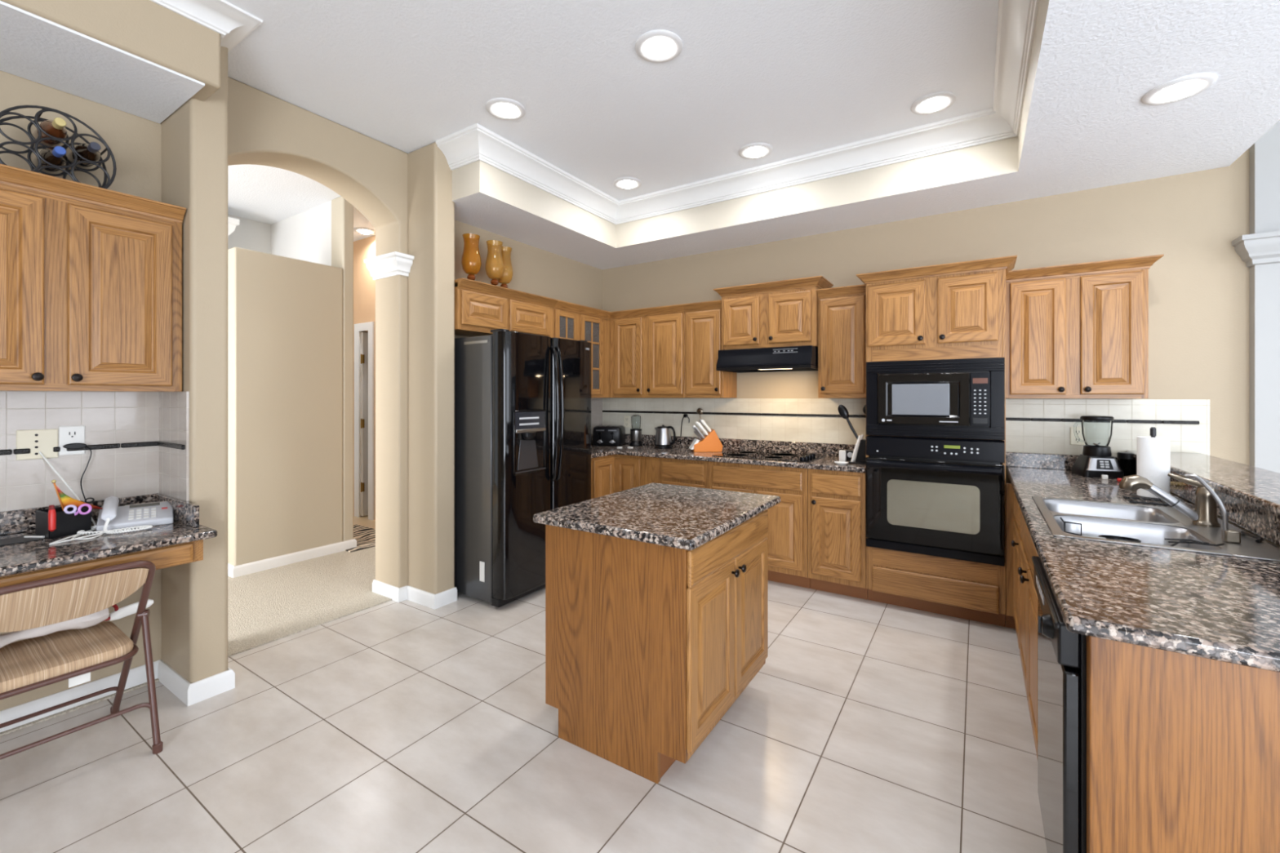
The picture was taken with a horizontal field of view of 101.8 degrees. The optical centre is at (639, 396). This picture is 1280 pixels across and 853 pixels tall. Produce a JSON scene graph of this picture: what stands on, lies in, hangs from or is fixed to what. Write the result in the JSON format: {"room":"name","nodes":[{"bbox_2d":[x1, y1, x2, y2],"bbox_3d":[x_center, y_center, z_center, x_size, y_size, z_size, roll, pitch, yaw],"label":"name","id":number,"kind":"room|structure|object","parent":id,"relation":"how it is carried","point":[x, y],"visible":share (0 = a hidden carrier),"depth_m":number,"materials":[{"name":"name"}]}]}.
{"room":"kitchen","nodes":[
{"label":"kitchen","id":0,"kind":"room"},
{"bbox_2d":[0,70,161,711],"bbox_3d":[-3.520,-0.145,0.978,0.212,3.070,4.100,0,0,33],"label":"wall","id":1,"kind":"structure","parent":0,"point":[107,417],"depth_m":2.37,"materials":[{"name":"paint"}]},
{"bbox_2d":[16,428,57,460],"bbox_3d":[-2.579,0.204,2.228,0.008,0.125,0.118,0,0,33],"label":"phone jack","id":2,"kind":"object","parent":1,"relation":"attached to","point":[43,441],"visible":1,"depth_m":2.23,"materials":[{"name":"beige plastic"}]},
{"bbox_2d":[39,451,103,540],"bbox_3d":[-2.369,0.401,2.189,0.417,0.337,0.118,0,0,27],"label":"cable","id":3,"kind":"object","parent":2,"relation":"attached to","point":[40,452],"visible":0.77,"depth_m":2.24,"materials":[{"name":"white plastic"}]},
{"bbox_2d":[58,425,84,455],"bbox_3d":[-2.524,0.195,2.313,0.008,0.128,0.079,0,0,33],"label":"wall outlet","id":4,"kind":"object","parent":1,"relation":"attached to","point":[67,434],"visible":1,"depth_m":2.31,"materials":[{"name":"white plastic"}]},
{"bbox_2d":[62,443,92,499],"bbox_3d":[-2.487,0.385,2.307,0.061,0.357,0.087,0,0,33],"label":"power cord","id":5,"kind":"object","parent":4,"relation":"attached to","point":[71,446],"visible":0.73,"depth_m":2.32,"materials":[{"name":"black plastic"}]},
{"bbox_2d":[0,441,185,455],"bbox_3d":[-2.467,0.231,2.088,0.356,0.022,0.908,0,0,33],"label":"trim","id":6,"kind":"structure","parent":1,"relation":"attached to","point":[27,451],"depth_m":2.39,"materials":[{"name":"black"}]},
{"bbox_2d":[0,164,186,391],"bbox_3d":[-2.445,-0.440,2.109,0.356,0.835,0.848,0,0,33],"label":"upper cabinet","id":7,"kind":"object","parent":1,"relation":"attached to","point":[91,277],"visible":1,"depth_m":2.12,"materials":[{"name":"brown wood"}]},
{"bbox_2d":[0,105,116,189],"bbox_3d":[-2.413,-0.982,2.137,0.150,0.350,0.350,0,0,33],"label":"wine rack","id":8,"kind":"object","parent":7,"relation":"on","point":[37,117],"visible":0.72,"depth_m":2.13,"materials":[{"name":"black metal"}]},
{"bbox_2d":[31,146,66,173],"bbox_3d":[-2.417,-0.975,2.140,0.290,0.076,0.076,0,0,33],"label":"wine bottle","id":9,"kind":"object","parent":8,"relation":"in","point":[55,156],"visible":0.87,"depth_m":2.10,"materials":[{"name":"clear glass"}]},
{"bbox_2d":[32,117,66,146],"bbox_3d":[-2.417,-1.088,2.140,0.290,0.076,0.076,0,0,33],"label":"wine bottle","id":10,"kind":"object","parent":8,"relation":"in","point":[55,127],"visible":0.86,"depth_m":2.10,"materials":[{"name":"orange glass"}]},
{"bbox_2d":[66,142,101,168],"bbox_3d":[-2.364,-1.032,2.222,0.290,0.076,0.076,0,0,33],"label":"wine bottle","id":11,"kind":"object","parent":8,"relation":"in","point":[90,151],"visible":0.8,"depth_m":2.18,"materials":[{"name":"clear glass"}]},
{"bbox_2d":[0,493,199,535],"bbox_3d":[-2.797,0.522,1.406,0.530,0.095,2.404,0,0,33],"label":"backsplash","id":12,"kind":"structure","parent":1,"relation":"attached to","point":[12,522],"depth_m":2.27,"materials":[{"name":"stone"}]},
{"bbox_2d":[0,493,217,587],"bbox_3d":[-2.739,0.587,1.383,0.653,0.225,2.430,0,0,33],"label":"countertop","id":13,"kind":"structure","parent":1,"relation":"attached to","point":[180,542],"depth_m":2.07,"materials":[{"name":"stone"}]},
{"bbox_2d":[0,533,43,546],"bbox_3d":[-2.462,0.567,2.056,0.135,0.004,0.120,0,0,33],"label":"notepad","id":14,"kind":"object","parent":13,"relation":"on","point":[6,541],"visible":0.95,"depth_m":2.05,"materials":[{"name":"grey paper"}]},
{"bbox_2d":[35,506,91,539],"bbox_3d":[-2.388,0.517,2.157,0.124,0.105,0.124,0,0,24],"label":"pen holder","id":15,"kind":"object","parent":13,"relation":"on","point":[67,525],"visible":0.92,"depth_m":2.12,"materials":[{"name":"black plastic"}]},
{"bbox_2d":[48,504,56,531],"bbox_3d":[-2.356,0.488,2.085,0.027,0.106,0.022,0,0,33],"label":"marker","id":16,"kind":"object","parent":15,"relation":"attached to","point":[51,512],"visible":1,"depth_m":2.08,"materials":[{"name":"red plastic"}]},
{"bbox_2d":[51,480,102,511],"bbox_3d":[-2.375,0.452,2.207,0.021,0.218,0.164,0,0,33],"label":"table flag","id":17,"kind":"object","parent":15,"relation":"in","point":[64,500],"visible":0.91,"depth_m":2.17,"materials":[{"name":"multicoloured fabric"}]},
{"bbox_2d":[63,503,92,515],"bbox_3d":[-2.322,0.501,2.149,0.026,0.117,0.080,0,0,33],"label":"scissors","id":18,"kind":"object","parent":15,"relation":"in","point":[88,505],"visible":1,"depth_m":2.14,"materials":[{"name":"purple plastic"}]},
{"bbox_2d":[76,496,173,534],"bbox_3d":[-2.236,0.508,2.272,0.295,0.123,0.285,0,0,-43],"label":"desk phone","id":19,"kind":"object","parent":13,"relation":"on","point":[144,516],"visible":0.98,"depth_m":2.27,"materials":[{"name":"grey plastic"}]},
{"bbox_2d":[0,659,235,732],"bbox_3d":[-3.242,1.345,0.843,0.417,0.090,4.176,0,0,33],"label":"baseboard","id":20,"kind":"structure","parent":1,"relation":"attached to","point":[189,694],"depth_m":2.38,"materials":[{"name":"white"}]},
{"bbox_2d":[0,0,204,123],"bbox_3d":[-3.216,-1.351,0.728,0.575,0.011,4.010,0,0,33],"label":"ceiling","id":21,"kind":"structure","parent":0,"point":[35,48],"depth_m":2.14,"materials":[{"name":"white paint"}]},
{"bbox_2d":[0,0,220,101],"bbox_3d":[-3.304,-1.518,0.817,0.850,0.325,4.065,0,0,33],"label":"wall header","id":22,"kind":"structure","parent":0,"point":[146,29],"depth_m":2.09,"materials":[{"name":"beige paint"}]},
{"bbox_2d":[149,0,262,53],"bbox_3d":[-3.078,-1.636,0.739,0.614,0.088,4.179,0,0,33],"label":"trim","id":23,"kind":"structure","parent":22,"relation":"attached to","point":[233,24],"depth_m":2.24,"materials":[{"name":"white paint"}]},
{"bbox_2d":[161,46,227,683],"bbox_3d":[-2.168,-0.145,2.530,0.415,3.070,0.145,0,0,33],"label":"wall pillar","id":24,"kind":"structure","parent":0,"point":[194,137],"depth_m":2.42,"materials":[{"name":"beige paint"}]},
{"bbox_2d":[159,391,189,502],"bbox_3d":[-2.211,0.274,2.466,0.372,0.592,0.009,0,0,33],"label":"tile backsplash","id":25,"kind":"object","parent":24,"relation":"attached to","point":[174,406],"visible":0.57,"depth_m":2.45,"materials":[{"name":"tile"}]},
{"bbox_2d":[227,213,271,253],"bbox_3d":[-4.975,-0.210,3.893,0.100,3.200,4.010,0,0,33],"label":"wall","id":26,"kind":"structure","parent":0,"point":[250,234],"depth_m":5.33,"materials":[{"name":"white paint"}]},
{"bbox_2d":[227,196,353,566],"bbox_3d":[-2.949,-0.210,4.427,0.220,3.200,0.910,0,0,33],"label":"wall","id":27,"kind":"structure","parent":0,"point":[291,321],"depth_m":4.31,"materials":[{"name":"beige paint"}]},
{"bbox_2d":[227,538,356,577],"bbox_3d":[-2.942,1.345,4.423,0.236,0.090,0.942,0,0,33],"label":"baseboard","id":28,"kind":"structure","parent":27,"relation":"attached to","point":[233,571],"depth_m":4.28,"materials":[{"name":"white paint"}]},
{"bbox_2d":[271,200,331,266],"bbox_3d":[-3.340,-0.210,5.175,1.250,3.200,0.080,0,0,33],"label":"wall","id":29,"kind":"structure","parent":0,"point":[306,236],"depth_m":5.08,"materials":[{"name":"white paint"}]},
{"bbox_2d":[227,164,375,241],"bbox_3d":[-4.260,-1.860,4.317,4.640,0.100,5.500,0,0,33],"label":"ceiling","id":30,"kind":"structure","parent":0,"point":[270,195],"depth_m":4.67,"materials":[{"name":"white paint"}]},
{"bbox_2d":[353,235,375,519],"bbox_3d":[-3.150,-0.210,6.029,4.640,3.200,0.120,0,0,33],"label":"wall","id":31,"kind":"structure","parent":0,"point":[364,285],"depth_m":5.96,"materials":[{"name":"brown paint"}]},
{"bbox_2d":[354,321,373,519],"bbox_3d":[-3.154,0.275,5.951,0.380,2.230,0.025,0,0,33],"label":"trim","id":32,"kind":"structure","parent":31,"relation":"attached to","point":[369,326],"depth_m":5.99,"materials":[{"name":"white"}]},
{"bbox_2d":[360,332,368,516],"bbox_3d":[-3.064,0.320,6.197,0.073,2.120,0.544,0,0,33],"label":"door","id":33,"kind":"structure","parent":31,"relation":"in","point":[364,335],"depth_m":6.01,"materials":[{"name":"white"}]},
{"bbox_2d":[227,76,603,587],"bbox_3d":[-1.457,-0.145,4.074,0.308,3.070,3.460,0,0,33],"label":"wall","id":34,"kind":"structure","parent":0,"point":[264,129],"depth_m":3.55,"materials":[{"name":"beige paint"}]},
{"bbox_2d":[364,251,413,279],"bbox_3d":[-1.732,-0.890,3.586,0.378,0.130,0.138,0,0,33],"label":"trim","id":35,"kind":"structure","parent":34,"relation":"attached to","point":[392,264],"depth_m":3.54,"materials":[{"name":"white wood"}]},
{"bbox_2d":[454,277,558,337],"bbox_3d":[-1.093,-0.631,4.019,0.364,0.342,0.954,0,0,33],"label":"upper cabinet","id":36,"kind":"object","parent":34,"relation":"attached to","point":[480,308],"visible":0.8,"depth_m":3.83,"materials":[{"name":"brown wood"}]},
{"bbox_2d":[461,233,481,280],"bbox_3d":[-1.232,-0.986,3.803,0.140,0.372,0.140,0,0,33],"label":"hurricane vase","id":37,"kind":"object","parent":36,"relation":"on","point":[471,263],"visible":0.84,"depth_m":3.76,"materials":[{"name":"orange glass"}]},
{"bbox_2d":[484,240,503,285],"bbox_3d":[-1.107,-0.986,3.960,0.140,0.372,0.140,0,0,33],"label":"hurricane vase","id":38,"kind":"object","parent":36,"relation":"on","point":[494,265],"visible":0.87,"depth_m":3.91,"materials":[{"name":"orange glass"}]},
{"bbox_2d":[497,246,513,288],"bbox_3d":[-1.076,-0.986,4.119,0.140,0.372,0.140,0,0,33],"label":"hurricane vase","id":39,"kind":"object","parent":36,"relation":"on","point":[507,277],"visible":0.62,"depth_m":4.08,"materials":[{"name":"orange glass"}]},
{"bbox_2d":[553,300,610,397],"bbox_3d":[-0.538,-0.395,4.875,0.364,0.814,1.083,0,0,33],"label":"upper cabinet","id":40,"kind":"object","parent":34,"relation":"attached to","point":[571,321],"visible":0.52,"depth_m":4.78,"materials":[{"name":"brown wood"}]},
{"bbox_2d":[0,515,1047,852],"bbox_3d":[-1.107,1.411,1.679,12.800,0.058,7.900,0,0,33],"label":"floor","id":41,"kind":"structure","parent":0,"point":[864,726],"depth_m":2.04,"materials":[{"name":"tile"}]},
{"bbox_2d":[0,560,163,759],"bbox_3d":[-2.213,1.005,1.954,0.551,0.770,0.523,0,0,33],"label":"folding chair","id":42,"kind":"object","parent":41,"relation":"on","point":[28,664],"visible":0.99,"depth_m":1.91,"materials":[{"name":"brown metal"}]},
{"bbox_2d":[0,604,118,648],"bbox_3d":[-2.303,0.885,1.953,0.144,0.100,0.501,0,0,33],"label":"wrapped bundle","id":43,"kind":"object","parent":42,"relation":"on","point":[91,620],"visible":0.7,"depth_m":2.01,"materials":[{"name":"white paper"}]},
{"bbox_2d":[109,599,153,621],"bbox_3d":[-2.147,0.900,2.199,0.020,0.054,0.133,0,0,33],"label":"envelope","id":44,"kind":"object","parent":43,"relation":"on","point":[126,611],"visible":0.88,"depth_m":2.18,"materials":[{"name":"white paper"}]},
{"bbox_2d":[345,524,375,552],"bbox_3d":[-2.804,1.382,5.102,0.930,0.016,0.560,0,0,33],"label":"rug","id":45,"kind":"object","parent":41,"relation":"on","point":[365,536],"visible":0.42,"depth_m":5.07,"materials":[{"name":"beige fabric"}]},
{"bbox_2d":[407,142,454,594],"bbox_3d":[-1.476,-0.145,3.598,0.415,3.070,0.160,0,0,33],"label":"wall pier","id":46,"kind":"object","parent":41,"relation":"on","point":[430,205],"visible":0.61,"depth_m":3.49,"materials":[{"name":"beige paint"}]},
{"bbox_2d":[372,579,457,609],"bbox_3d":[-1.586,1.345,3.540,0.664,0.090,0.171,0,0,13],"label":"baseboard","id":47,"kind":"object","parent":46,"relation":"attached to","point":[418,596],"visible":1,"depth_m":3.52,"materials":[{"name":"white"}]},
{"bbox_2d":[454,328,591,607],"bbox_3d":[-0.889,0.474,3.903,0.789,1.831,0.923,0,0,33],"label":"refrigerator","id":48,"kind":"object","parent":41,"relation":"on","point":[522,401],"visible":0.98,"depth_m":3.52,"materials":[{"name":"black metal"}]},
{"bbox_2d":[591,454,660,498],"bbox_3d":[-0.234,0.952,4.714,1.045,0.876,1.025,0,0,33],"label":"base cabinet","id":49,"kind":"object","parent":41,"relation":"on","point":[613,473],"visible":0.17,"depth_m":4.47,"materials":[{"name":"brown wood"}]},
{"bbox_2d":[591,433,866,472],"bbox_3d":[0.439,0.445,4.282,2.660,0.134,1.031,0,0,33],"label":"countertop","id":50,"kind":"structure","parent":49,"relation":"on","point":[680,450],"depth_m":4.35,"materials":[{"name":"stone"}]},
{"bbox_2d":[592,425,625,446],"bbox_3d":[-0.303,0.382,5.093,0.280,0.188,0.287,0,0,9],"label":"toaster","id":51,"kind":"object","parent":50,"relation":"on","point":[602,435],"visible":1,"depth_m":4.97,"materials":[{"name":"black plastic"}]},
{"bbox_2d":[629,414,642,446],"bbox_3d":[-0.038,0.326,5.049,0.128,0.299,0.128,0,0,33],"label":"blender","id":52,"kind":"object","parent":50,"relation":"on","point":[635,433],"visible":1,"depth_m":5.01,"materials":[{"name":"silver plastic"}]},
{"bbox_2d":[653,425,675,448],"bbox_3d":[0.218,0.369,4.804,0.168,0.213,0.189,0,0,-19],"label":"electric kettle","id":53,"kind":"object","parent":50,"relation":"on","point":[663,440],"visible":1,"depth_m":4.75,"materials":[{"name":"silver metal"}]},
{"bbox_2d":[688,428,723,452],"bbox_3d":[0.570,0.381,4.528,0.276,0.190,0.147,0,0,-3],"label":"knife block","id":54,"kind":"object","parent":50,"relation":"on","point":[711,442],"visible":0.98,"depth_m":4.46,"materials":[{"name":"orange wood"}]},
{"bbox_2d":[711,449,826,462],"bbox_3d":[1.033,0.462,4.159,0.765,0.028,0.500,0,0,33],"label":"cooktop","id":55,"kind":"object","parent":50,"relation":"in","point":[807,458],"visible":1,"depth_m":4.12,"materials":[{"name":"black glass"}]},
{"bbox_2d":[848,434,866,464],"bbox_3d":[1.573,0.374,3.719,0.130,0.203,0.140,0,0,33],"label":"utensil holder","id":56,"kind":"object","parent":50,"relation":"on","point":[859,455],"visible":0.7,"depth_m":3.67,"materials":[{"name":"black plastic"}]},
{"bbox_2d":[533,482,780,783],"bbox_3d":[0.121,0.934,2.310,0.729,0.912,0.935,0,0,33],"label":"kitchen island","id":57,"kind":"object","parent":41,"relation":"on","point":[656,594],"visible":1,"depth_m":1.99,"materials":[{"name":"brown wood"}]},
{"bbox_2d":[533,482,780,550],"bbox_3d":[0.121,0.496,2.310,0.729,0.036,0.935,0,0,33],"label":"island countertop","id":58,"kind":"structure","parent":57,"relation":"on","point":[674,516],"depth_m":2.12,"materials":[{"name":"stone"}]},
{"bbox_2d":[660,457,709,488],"bbox_3d":[0.502,0.952,4.470,0.450,0.876,0.634,0,0,33],"label":"base cabinet","id":59,"kind":"object","parent":41,"relation":"on","point":[686,473],"visible":0.13,"depth_m":4.22,"materials":[{"name":"brown wood"}]},
{"bbox_2d":[709,461,810,588],"bbox_3d":[1.014,0.952,4.138,0.767,0.876,0.634,0,0,33],"label":"base cabinet","id":60,"kind":"object","parent":41,"relation":"on","point":[787,537],"visible":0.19,"depth_m":3.80,"materials":[{"name":"brown wood"}]},
{"bbox_2d":[807,468,867,599],"bbox_3d":[1.500,0.952,3.824,0.383,0.876,0.634,0,0,33],"label":"base cabinet","id":61,"kind":"object","parent":41,"relation":"on","point":[836,500],"visible":0.9,"depth_m":3.59,"materials":[{"name":"brown wood"}]},
{"bbox_2d":[856,255,1017,626],"bbox_3d":[1.984,0.287,3.508,0.872,2.205,0.637,0,0,33],"label":"oven tower","id":62,"kind":"object","parent":41,"relation":"on","point":[952,310],"visible":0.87,"depth_m":3.26,"materials":[{"name":"brown wood"}]},
{"bbox_2d":[866,435,1004,566],"bbox_3d":[1.963,0.631,3.478,0.758,0.738,0.621,0,0,33],"label":"wall oven","id":63,"kind":"object","parent":62,"relation":"in","point":[931,496],"visible":1,"depth_m":3.24,"materials":[{"name":"black metal"}]},
{"bbox_2d":[866,357,1004,439],"bbox_3d":[1.943,0.014,3.447,0.758,0.488,0.454,0,0,33],"label":"microwave","id":64,"kind":"object","parent":62,"relation":"in","point":[944,398],"visible":1,"depth_m":3.24,"materials":[{"name":"black plastic"}]},
{"bbox_2d":[1005,483,1022,648],"bbox_3d":[2.300,0.952,2.689,0.650,0.876,0.675,0,0,33],"label":"base cabinet","id":65,"kind":"object","parent":41,"relation":"on","point":[1013,538],"visible":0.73,"depth_m":3.05,"materials":[{"name":"brown wood"}]},
{"bbox_2d":[1017,509,1039,758],"bbox_3d":[1.832,0.952,1.967,0.650,0.876,1.040,0,0,33],"label":"base cabinet","id":66,"kind":"object","parent":41,"relation":"on","point":[1028,593],"visible":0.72,"depth_m":2.11,"materials":[{"name":"brown wood"}]},
{"bbox_2d":[1005,451,1279,672],"bbox_3d":[1.982,0.439,2.167,0.675,0.146,2.899,0,0,33],"label":"countertop","id":67,"kind":"structure","parent":66,"relation":"on","point":[1224,608],"depth_m":1.33,"materials":[{"name":"stone"}]},
{"bbox_2d":[1071,415,1124,478],"bbox_3d":[2.732,0.296,3.124,0.211,0.360,0.189,0,0,19],"label":"blender","id":68,"kind":"object","parent":67,"relation":"on","point":[1095,460],"visible":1,"depth_m":3.07,"materials":[{"name":"black plastic"}]},
{"bbox_2d":[1073,422,1111,457],"bbox_3d":[2.722,0.256,3.136,0.178,0.204,0.132,0,0,33],"label":"jar","id":69,"kind":"object","parent":68,"relation":"on","point":[1094,450],"depth_m":3.09,"materials":[{"name":"clear glass"}]},
{"bbox_2d":[1116,452,1136,476],"bbox_3d":[2.913,0.406,3.107,0.096,0.140,0.096,0,0,33],"label":"glass jar","id":70,"kind":"object","parent":67,"relation":"on","point":[1126,460],"visible":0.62,"depth_m":3.08,"materials":[{"name":"black"}]},
{"bbox_2d":[1130,426,1160,499],"bbox_3d":[2.407,0.310,2.441,0.156,0.332,0.156,0,0,33],"label":"paper towel holder","id":71,"kind":"object","parent":67,"relation":"on","point":[1153,429],"visible":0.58,"depth_m":2.43,"materials":[{"name":"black metal"}]},
{"bbox_2d":[1136,436,1169,497],"bbox_3d":[2.407,0.329,2.441,0.112,0.275,0.112,0,0,33],"label":"paper towel roll","id":72,"kind":"object","parent":71,"relation":"on","point":[1153,454],"visible":0.83,"depth_m":2.40,"materials":[{"name":"white paper"}]},
{"bbox_2d":[1123,496,1169,506],"bbox_3d":[2.294,0.470,2.323,0.186,0.010,0.128,0,0,33],"label":"dish rack","id":73,"kind":"object","parent":67,"relation":"on","point":[1133,499],"visible":0.68,"depth_m":2.32,"materials":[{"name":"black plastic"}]},
{"bbox_2d":[1031,495,1279,561],"bbox_3d":[1.872,0.561,1.968,0.567,0.210,0.830,0,0,33],"label":"sink","id":74,"kind":"object","parent":67,"relation":"in","point":[1148,524],"depth_m":1.96,"materials":[{"name":"silver metal"}]},
{"bbox_2d":[1164,537,1224,546],"bbox_3d":[1.736,0.507,1.677,0.199,0.100,0.056,0,0,33],"label":"sink caddy","id":75,"kind":"object","parent":74,"relation":"in","point":[1181,540],"visible":0.83,"depth_m":1.66,"materials":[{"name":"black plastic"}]},
{"bbox_2d":[1119,473,1220,527],"bbox_3d":[1.999,0.384,1.974,0.274,0.180,0.086,0,0,33],"label":"faucet","id":76,"kind":"object","parent":67,"relation":"on","point":[1205,513],"visible":0.9,"depth_m":1.93,"materials":[{"name":"silver metal"}]},
{"bbox_2d":[1184,474,1240,543],"bbox_3d":[1.897,0.368,1.729,0.046,0.205,0.138,0,0,-23],"label":"water tap","id":77,"kind":"object","parent":67,"relation":"on","point":[1228,535],"visible":1,"depth_m":1.69,"materials":[{"name":"silver metal"}]},
{"bbox_2d":[1031,555,1086,852],"bbox_3d":[1.367,0.954,1.282,0.646,0.872,0.599,0,0,33],"label":"dishwasher","id":78,"kind":"object","parent":41,"relation":"on","point":[1061,652],"visible":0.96,"depth_m":1.21,"materials":[{"name":"black metal"}]},
{"bbox_2d":[1078,634,1086,852],"bbox_3d":[1.396,0.944,1.263,0.576,0.852,0.595,0,0,33],"label":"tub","id":79,"kind":"object","parent":78,"relation":"in","point":[1082,638],"depth_m":1.17,"materials":[{"name":"black plastic"}]},
{"bbox_2d":[1086,635,1279,852],"bbox_3d":[1.240,0.951,0.974,0.614,0.878,0.040,0,0,33],"label":"end panel","id":80,"kind":"object","parent":41,"relation":"on","point":[1183,750],"visible":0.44,"depth_m":1.05,"materials":[{"name":"brown wood"}]},
{"bbox_2d":[224,0,999,200],"bbox_3d":[0.823,-1.730,0.428,8.200,0.100,7.900,0,0,33],"label":"ceiling","id":81,"kind":"structure","parent":0,"point":[796,77],"depth_m":2.67,"materials":[{"name":"white paint"}]},
{"bbox_2d":[485,97,525,120],"bbox_3d":[-0.784,-1.663,3.042,0.228,0.034,0.228,0,0,33],"label":"recessed light","id":82,"kind":"object","parent":81,"relation":"in","point":[504,108],"visible":1,"depth_m":3.01,"materials":[{"name":"white"}]},
{"bbox_2d":[613,177,641,190],"bbox_3d":[-0.099,-1.663,4.100,0.228,0.034,0.228,0,0,33],"label":"recessed light","id":83,"kind":"object","parent":81,"relation":"in","point":[624,183],"visible":1,"depth_m":4.06,"materials":[{"name":"white"}]},
{"bbox_2d":[635,30,682,62],"bbox_3d":[0.091,-1.663,2.499,0.228,0.034,0.228,0,0,33],"label":"recessed light","id":84,"kind":"object","parent":81,"relation":"in","point":[655,46],"visible":1,"depth_m":2.47,"materials":[{"name":"white plastic"}]},
{"bbox_2d":[738,142,773,159],"bbox_3d":[0.790,-1.663,3.559,0.228,0.034,0.228,0,0,33],"label":"recessed light","id":85,"kind":"object","parent":81,"relation":"in","point":[755,150],"visible":1,"depth_m":3.53,"materials":[{"name":"white plastic"}]},
{"bbox_2d":[911,91,955,115],"bbox_3d":[1.680,-1.663,2.983,0.228,0.034,0.228,0,0,33],"label":"recessed light","id":86,"kind":"object","parent":81,"relation":"in","point":[934,103],"visible":1,"depth_m":2.95,"materials":[{"name":"white"}]},
{"bbox_2d":[452,0,1279,270],"bbox_3d":[-0.541,-1.503,1.073,4.510,0.355,7.500,0,0,33],"label":"ceiling","id":87,"kind":"structure","parent":0,"point":[1086,124],"depth_m":2.88,"materials":[{"name":"white paint"}]},
{"bbox_2d":[435,0,1039,225],"bbox_3d":[-0.995,-1.606,1.025,3.190,0.148,6.925,0,0,33],"label":"trim","id":88,"kind":"structure","parent":87,"relation":"attached to","point":[1016,19],"depth_m":3.44,"materials":[{"name":"white paint"}]},
{"bbox_2d":[1141,72,1217,105],"bbox_3d":[2.322,-1.308,2.245,0.228,0.034,0.228,0,0,33],"label":"recessed light","id":89,"kind":"object","parent":87,"relation":"in","point":[1181,88],"visible":1,"depth_m":2.22,"materials":[{"name":"white plastic"}]},
{"bbox_2d":[602,148,1248,483],"bbox_3d":[1.514,-0.145,4.277,4.715,3.070,0.128,0,0,33],"label":"wall","id":90,"kind":"structure","parent":0,"point":[1198,291],"depth_m":3.39,"materials":[{"name":"beige paint"}]},
{"bbox_2d":[609,304,684,397],"bbox_3d":[0.118,-0.395,4.892,0.813,0.814,0.350,0,0,33],"label":"upper cabinet","id":91,"kind":"object","parent":90,"relation":"attached to","point":[647,344],"visible":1,"depth_m":4.78,"materials":[{"name":"brown wood"}]},
{"bbox_2d":[682,300,737,397],"bbox_3d":[0.613,-0.395,4.571,0.362,0.814,0.350,0,0,33],"label":"upper cabinet","id":92,"kind":"object","parent":90,"relation":"attached to","point":[703,320],"visible":0.94,"depth_m":4.45,"materials":[{"name":"brown wood"}]},
{"bbox_2d":[591,433,855,456],"bbox_3d":[0.442,0.427,4.280,2.653,0.098,1.031,0,0,33],"label":"backsplash","id":93,"kind":"structure","parent":90,"relation":"attached to","point":[797,447],"depth_m":4.45,"materials":[{"name":"stone"}]},
{"bbox_2d":[713,275,833,350],"bbox_3d":[1.080,-0.636,4.245,0.876,0.512,0.390,0,0,33],"label":"upper cabinet","id":94,"kind":"object","parent":90,"relation":"attached to","point":[778,313],"visible":0.9,"depth_m":4.08,"materials":[{"name":"brown wood"}]},
{"bbox_2d":[715,345,817,373],"bbox_3d":[1.061,-0.294,4.212,0.755,0.168,0.460,0,0,33],"label":"range hood","id":95,"kind":"object","parent":94,"relation":"attached to","point":[790,358],"visible":0.91,"depth_m":4.03,"materials":[{"name":"black metal"}]},
{"bbox_2d":[816,284,866,398],"bbox_3d":[1.579,-0.395,3.946,0.383,0.814,0.350,0,0,33],"label":"upper cabinet","id":96,"kind":"object","parent":90,"relation":"attached to","point":[842,310],"visible":0.85,"depth_m":3.83,"materials":[{"name":"brown wood"}]},
{"bbox_2d":[602,410,1199,424],"bbox_3d":[1.444,0.154,4.241,4.376,0.020,0.012,0,0,33],"label":"trim","id":97,"kind":"structure","parent":90,"relation":"attached to","point":[1182,422],"depth_m":4.04,"materials":[{"name":"black"}]},
{"bbox_2d":[1070,426,1084,445],"bbox_3d":[2.818,0.255,3.351,0.072,0.116,0.008,0,0,33],"label":"wall outlet","id":98,"kind":"object","parent":90,"relation":"attached to","point":[1073,441],"visible":0.87,"depth_m":3.35,"materials":[{"name":"beige plastic"}]},
{"bbox_2d":[1005,254,1164,398],"bbox_3d":[2.692,-0.388,3.224,0.723,0.799,0.350,0,0,33],"label":"upper cabinet","id":99,"kind":"object","parent":90,"relation":"attached to","point":[1074,331],"visible":0.95,"depth_m":3.12,"materials":[{"name":"brown wood"}]},
{"bbox_2d":[1169,492,1279,547],"bbox_3d":[2.331,0.877,1.941,0.154,1.025,2.920,0,0,33],"label":"wall","id":100,"kind":"structure","parent":0,"point":[1170,492],"depth_m":1.94,"materials":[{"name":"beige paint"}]},
{"bbox_2d":[1005,451,1279,546],"bbox_3d":[1.985,0.421,2.171,0.675,0.110,2.889,0,0,33],"label":"backsplash","id":101,"kind":"structure","parent":100,"relation":"attached to","point":[1264,523],"depth_m":2.03,"materials":[{"name":"stone"}]},
{"bbox_2d":[1125,450,1279,515],"bbox_3d":[2.339,0.348,1.882,0.340,0.032,2.988,0,0,33],"label":"bar","id":102,"kind":"object","parent":100,"relation":"on","point":[1260,487],"visible":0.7,"depth_m":2.14,"materials":[{"name":"stone"}]},
{"bbox_2d":[1231,120,1279,472],"bbox_3d":[3.625,-0.145,2.850,0.530,3.070,0.288,0,0,33],"label":"wall","id":103,"kind":"structure","parent":0,"point":[1260,249],"depth_m":2.87,"materials":[{"name":"grey paint"}]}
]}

